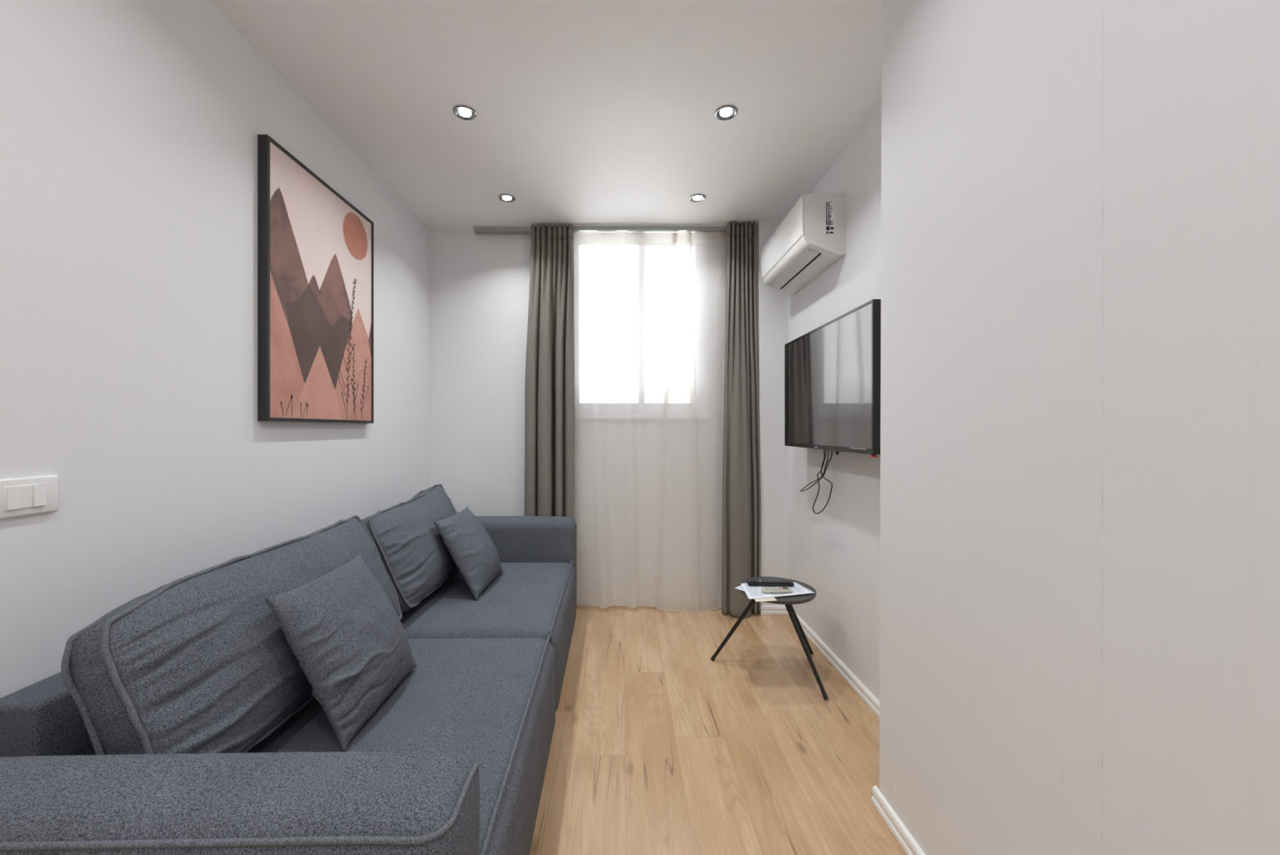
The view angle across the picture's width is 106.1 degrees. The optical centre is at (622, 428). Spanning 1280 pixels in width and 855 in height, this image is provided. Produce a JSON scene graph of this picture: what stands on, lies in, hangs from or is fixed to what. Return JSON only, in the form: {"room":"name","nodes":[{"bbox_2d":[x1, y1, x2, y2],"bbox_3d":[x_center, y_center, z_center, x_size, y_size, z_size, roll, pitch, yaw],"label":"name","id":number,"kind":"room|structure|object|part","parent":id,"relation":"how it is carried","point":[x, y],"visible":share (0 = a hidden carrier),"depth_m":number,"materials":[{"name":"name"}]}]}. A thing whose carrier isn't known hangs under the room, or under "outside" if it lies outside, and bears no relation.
{"room":"living room","nodes":[
{"label":"living room","id":0,"kind":"room"},
{"bbox_2d":[0,0,429,697],"bbox_3d":[-1.353,-0.075,0.449,0.140,2.500,6.098,0,0,0],"label":"wall","id":1,"kind":"structure","parent":0,"point":[130,130],"depth_m":1.32,"materials":[{"name":"white paint"}]},
{"bbox_2d":[0,474,58,519],"bbox_3d":[-1.275,0.144,1.027,0.016,0.082,0.123,0,0,0],"label":"light switch","id":2,"kind":"object","parent":1,"relation":"attached to","point":[25,495],"visible":1,"depth_m":1.03,"materials":[{"name":"white plastic"}]},
{"bbox_3d":[-1.273,0.144,1.026,0.003,0.051,0.070,0,0,0],"label":"insert frame","id":3,"kind":"part","parent":2,"relation":"part of","materials":[{"name":"white plastic"}]},
{"bbox_2d":[257,134,373,422],"bbox_3d":[-1.265,-0.532,2.053,0.034,1.006,0.722,0,0,0],"label":"framed picture","id":4,"kind":"object","parent":1,"relation":"attached to","point":[316,248],"visible":1,"depth_m":1.93,"materials":[{"name":"black"}]},
{"bbox_2d":[207,0,882,229],"bbox_3d":[0.186,-1.385,0.379,3.218,0.120,6.238,0,0,0],"label":"ceiling","id":5,"kind":"structure","parent":0,"point":[588,112],"depth_m":1.92,"materials":[{"name":"white paint"}]},
{"bbox_2d":[453,105,476,120],"bbox_3d":[-0.660,-1.321,2.016,0.095,0.007,0.095,0,0,0],"label":"recessed light","id":6,"kind":"object","parent":5,"relation":"in","point":[462,112],"visible":1,"depth_m":2.01,"materials":[{"name":"silver metal"}]},
{"bbox_2d":[498,194,515,202],"bbox_3d":[-0.663,-1.321,2.761,0.095,0.007,0.095,0,0,0],"label":"recessed light","id":7,"kind":"object","parent":5,"relation":"in","point":[504,197],"visible":1,"depth_m":2.76,"materials":[{"name":"silver metal"}]},
{"bbox_2d":[471,225,726,234],"bbox_3d":[-0.061,-1.306,3.156,1.836,0.037,0.061,0,0,0],"label":"rail","id":8,"kind":"object","parent":5,"relation":"attached to","point":[477,228],"visible":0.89,"depth_m":3.13,"materials":[{"name":"grey metal"}]},
{"bbox_2d":[524,223,574,519],"bbox_3d":[-0.475,-0.080,3.126,0.329,2.469,0.126,0,0,0],"label":"curtain","id":9,"kind":"object","parent":8,"relation":"hanging from","point":[549,373],"visible":0.73,"depth_m":3.09,"materials":[{"name":"fabric"}]},
{"bbox_3d":[-0.061,-1.321,3.153,1.836,0.007,0.054,0,0,0],"label":"plate","id":10,"kind":"part","parent":8,"relation":"part of","materials":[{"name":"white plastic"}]},
{"bbox_2d":[573,231,726,612],"bbox_3d":[0.135,-0.055,3.125,1.096,2.462,0.111,0,0,-1],"label":"sheer curtain","id":11,"kind":"object","parent":8,"relation":"hanging from","point":[649,308],"visible":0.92,"depth_m":3.13,"materials":[{"name":"white fabric"}]},
{"bbox_2d":[721,221,760,617],"bbox_3d":[0.754,-0.073,3.043,0.243,2.488,0.117,0,0,0],"label":"curtain","id":12,"kind":"object","parent":8,"relation":"hanging from","point":[741,476],"visible":0.98,"depth_m":3.04,"materials":[{"name":"fabric"}]},
{"bbox_2d":[688,194,706,202],"bbox_3d":[0.430,-1.321,2.761,0.095,0.007,0.095,0,0,0],"label":"recessed light","id":13,"kind":"object","parent":5,"relation":"in","point":[695,197],"visible":1,"depth_m":2.76,"materials":[{"name":"silver metal"}]},
{"bbox_2d":[714,105,737,120],"bbox_3d":[0.434,-1.321,2.016,0.095,0.007,0.095,0,0,0],"label":"recessed light","id":14,"kind":"object","parent":5,"relation":"in","point":[724,113],"visible":1,"depth_m":2.01,"materials":[{"name":"silver metal"}]},
{"bbox_2d":[429,229,726,605],"bbox_3d":[-0.114,-0.075,3.318,2.338,2.500,0.240,0,0,0],"label":"wall","id":15,"kind":"structure","parent":0,"point":[479,284],"depth_m":3.20,"materials":[{"name":"white paint"}]},
{"bbox_2d":[528,605,906,854],"bbox_3d":[0.186,1.235,0.379,3.218,0.120,6.238,0,0,0],"label":"floor","id":16,"kind":"structure","parent":0,"point":[659,745],"depth_m":1.80,"materials":[{"name":"brown wood"}]},
{"bbox_2d":[0,515,576,854],"bbox_3d":[-0.775,0.858,1.849,1.045,0.634,2.400,0,0,-1],"label":"sofa","id":17,"kind":"object","parent":16,"relation":"on","point":[453,760],"visible":0.75,"depth_m":0.93,"materials":[{"name":"grey fabric"}]},
{"bbox_3d":[-1.241,0.810,1.911,0.115,0.530,1.912,0,0,-1],"label":"backrest","id":18,"kind":"part","parent":17,"relation":"part of","materials":[{"name":"grey fabric"}]},
{"bbox_2d":[61,515,402,754],"bbox_3d":[-0.977,0.547,1.384,0.330,0.439,0.970,0,0,-1],"label":"cushion","id":19,"kind":"object","parent":17,"relation":"on","point":[198,662],"visible":0.66,"depth_m":1.04,"materials":[{"name":"grey fabric"}]},
{"bbox_3d":[-0.736,0.848,0.748,0.992,0.614,0.196,0,0,-1],"label":"armrest","id":20,"kind":"part","parent":17,"relation":"part of","materials":[{"name":"grey fabric"}]},
{"bbox_2d":[264,553,417,751],"bbox_3d":[-0.748,0.585,1.350,0.215,0.366,0.407,0,0,0],"label":"throw pillow","id":21,"kind":"object","parent":17,"relation":"on","point":[342,628],"visible":1,"depth_m":1.24,"materials":[{"name":"grey fabric"}]},
{"bbox_3d":[-0.701,0.963,1.349,0.917,0.375,1.000,0,0,-1],"label":"seat","id":22,"kind":"part","parent":17,"relation":"part of","materials":[{"name":"grey fabric"}]},
{"bbox_2d":[361,484,457,612],"bbox_3d":[-0.981,0.534,2.324,0.323,0.452,0.891,0,0,-2],"label":"cushion","id":23,"kind":"object","parent":17,"relation":"on","point":[413,553],"visible":0.68,"depth_m":2.04,"materials":[{"name":"grey fabric"}]},
{"bbox_2d":[433,506,503,599],"bbox_3d":[-0.740,0.595,2.385,0.222,0.356,0.417,0,0,2],"label":"throw pillow","id":24,"kind":"object","parent":17,"relation":"on","point":[470,546],"visible":1,"depth_m":2.25,"materials":[{"name":"grey fabric"}]},
{"bbox_3d":[-0.722,0.963,2.365,0.917,0.375,1.025,0,0,-1],"label":"seat","id":25,"kind":"part","parent":17,"relation":"part of","materials":[{"name":"grey fabric"}]},
{"bbox_3d":[-0.782,0.848,2.965,0.992,0.614,0.170,0,0,-1],"label":"armrest","id":26,"kind":"part","parent":17,"relation":"part of","materials":[{"name":"grey fabric"}]},
{"bbox_2d":[711,576,828,698],"bbox_3d":[0.723,0.975,2.306,0.549,0.400,0.451,0,0,0],"label":"side table","id":27,"kind":"object","parent":16,"relation":"on","point":[788,600],"visible":0.72,"depth_m":2.26,"materials":[{"name":"grey paint"}]},
{"bbox_3d":[0.565,0.985,2.403,0.247,0.378,0.021,0,0,21],"label":"leg","id":28,"kind":"part","parent":27,"relation":"part of","materials":[{"name":"black metal"}]},
{"bbox_2d":[753,596,777,601],"bbox_3d":[0.645,0.774,2.279,0.101,0.001,0.238,0,0,-3],"label":"paper sheet","id":29,"kind":"object","parent":27,"relation":"on","point":[771,598],"visible":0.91,"depth_m":2.18,"materials":[{"name":"beige paper"}]},
{"bbox_2d":[735,585,770,598],"bbox_3d":[0.677,0.772,2.337,0.209,0.001,0.194,0,0,-40],"label":"paper sheet","id":30,"kind":"object","parent":29,"relation":"on","point":[740,587],"visible":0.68,"depth_m":2.33,"materials":[{"name":"white paper"}]},
{"bbox_2d":[740,582,814,599],"bbox_3d":[0.719,0.770,2.324,0.340,0.002,0.215,0,0,-11],"label":"paper sheet","id":31,"kind":"object","parent":30,"relation":"on","point":[752,591],"visible":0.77,"depth_m":2.28,"materials":[{"name":"white paper"}]},
{"bbox_2d":[746,579,794,586],"bbox_3d":[0.728,0.759,2.372,0.223,0.022,0.042,0,0,3],"label":"remote control","id":32,"kind":"object","parent":31,"relation":"on","point":[750,582],"visible":1,"depth_m":2.36,"materials":[{"name":"black plastic"}]},
{"bbox_2d":[744,583,804,596],"bbox_3d":[0.728,0.770,2.312,0.285,0.002,0.171,0,0,-5],"label":"print","id":33,"kind":"object","parent":31,"relation":"on","point":[750,590],"depth_m":2.28,"materials":[{"name":"white paper"}]},
{"bbox_2d":[760,586,791,592],"bbox_3d":[0.727,0.760,2.278,0.140,0.018,0.049,0,0,-4],"label":"remote control","id":34,"kind":"object","parent":31,"relation":"on","point":[783,588],"visible":1,"depth_m":2.26,"materials":[{"name":"grey plastic"}]},
{"bbox_3d":[0.893,0.985,2.454,0.239,0.378,0.021,0,0,-33],"label":"leg","id":35,"kind":"part","parent":27,"relation":"part of","materials":[{"name":"black metal"}]},
{"bbox_3d":[0.824,0.985,2.183,0.137,0.378,0.202,0,0,0],"label":"leg","id":36,"kind":"part","parent":27,"relation":"part of","materials":[{"name":"black metal"}]},
{"bbox_2d":[755,220,788,604],"bbox_3d":[0.962,-0.075,3.127,0.186,2.500,0.142,0,0,0],"label":"wall pier","id":37,"kind":"object","parent":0,"point":[772,304],"visible":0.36,"depth_m":3.06,"materials":[{"name":"white paint"}]},
{"bbox_2d":[760,604,786,614],"bbox_3d":[0.954,1.147,3.048,0.170,0.057,0.016,0,0,0],"label":"baseboard","id":38,"kind":"structure","parent":37,"relation":"attached to","point":[765,609],"depth_m":3.04,"materials":[{"name":"white wood"}]},
{"bbox_2d":[788,103,881,701],"bbox_3d":[1.125,-0.075,2.449,0.140,2.500,2.098,0,0,0],"label":"wall","id":39,"kind":"structure","parent":0,"point":[835,551],"depth_m":2.25,"materials":[{"name":"white paint"}]},
{"bbox_2d":[760,192,845,293],"bbox_3d":[0.950,-0.968,2.604,0.210,0.293,0.671,0,0,0],"label":"air conditioner","id":40,"kind":"object","parent":39,"relation":"attached to","point":[811,238],"visible":1,"depth_m":2.36,"materials":[{"name":"white plastic"}]},
{"bbox_3d":[0.850,-1.013,2.604,0.012,0.188,0.671,0,0,0],"label":"panel","id":41,"kind":"part","parent":40,"relation":"part of","materials":[{"name":"white plastic"}]},
{"bbox_3d":[0.870,-0.892,2.604,0.031,0.046,0.667,0,0,0],"label":"trim","id":42,"kind":"part","parent":40,"relation":"part of","materials":[{"name":"white plastic"}]},
{"bbox_2d":[826,201,833,233],"bbox_3d":[0.979,-0.996,2.272,0.036,0.150,0.001,0,0,0],"label":"print","id":43,"kind":"object","parent":40,"relation":"attached to","point":[829,205],"depth_m":2.27,"materials":[{"name":"grey paper"}]},
{"bbox_2d":[784,298,880,457],"bbox_3d":[0.990,-0.188,2.272,0.122,0.591,0.964,0,0,0],"label":"television","id":44,"kind":"object","parent":39,"relation":"attached to","point":[833,371],"visible":0.91,"depth_m":2.08,"materials":[{"name":"black"}]},
{"bbox_2d":[800,449,832,491],"bbox_3d":[1.000,0.208,2.500,0.017,0.288,0.416,0,0,0],"label":"cable","id":45,"kind":"object","parent":44,"relation":"hanging from","point":[826,464],"visible":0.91,"depth_m":2.39,"materials":[{"name":"black plastic"}]},
{"bbox_2d":[812,449,832,513],"bbox_3d":[0.992,0.250,2.384,0.017,0.372,0.224,0,0,0],"label":"cable","id":46,"kind":"object","parent":44,"relation":"hanging from","point":[824,455],"visible":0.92,"depth_m":2.38,"materials":[{"name":"black plastic"}]},
{"bbox_2d":[786,610,879,718],"bbox_3d":[1.047,1.147,2.273,0.016,0.057,1.566,0,0,0],"label":"baseboard","id":47,"kind":"structure","parent":39,"relation":"attached to","point":[851,678],"depth_m":2.27,"materials":[{"name":"white wood"}]},
{"bbox_2d":[879,0,1279,854],"bbox_3d":[1.225,-0.075,-0.555,0.860,2.500,4.090,0,0,0],"label":"wall","id":48,"kind":"structure","parent":0,"point":[1080,454],"depth_m":0.83,"materials":[{"name":"white paint"}]},
{"bbox_2d":[871,785,925,854],"bbox_3d":[0.789,1.147,-0.545,0.016,0.057,4.110,0,0,0],"label":"baseboard","id":49,"kind":"structure","parent":48,"relation":"attached to","point":[906,841],"depth_m":1.39,"materials":[{"name":"white wood"}]}
]}

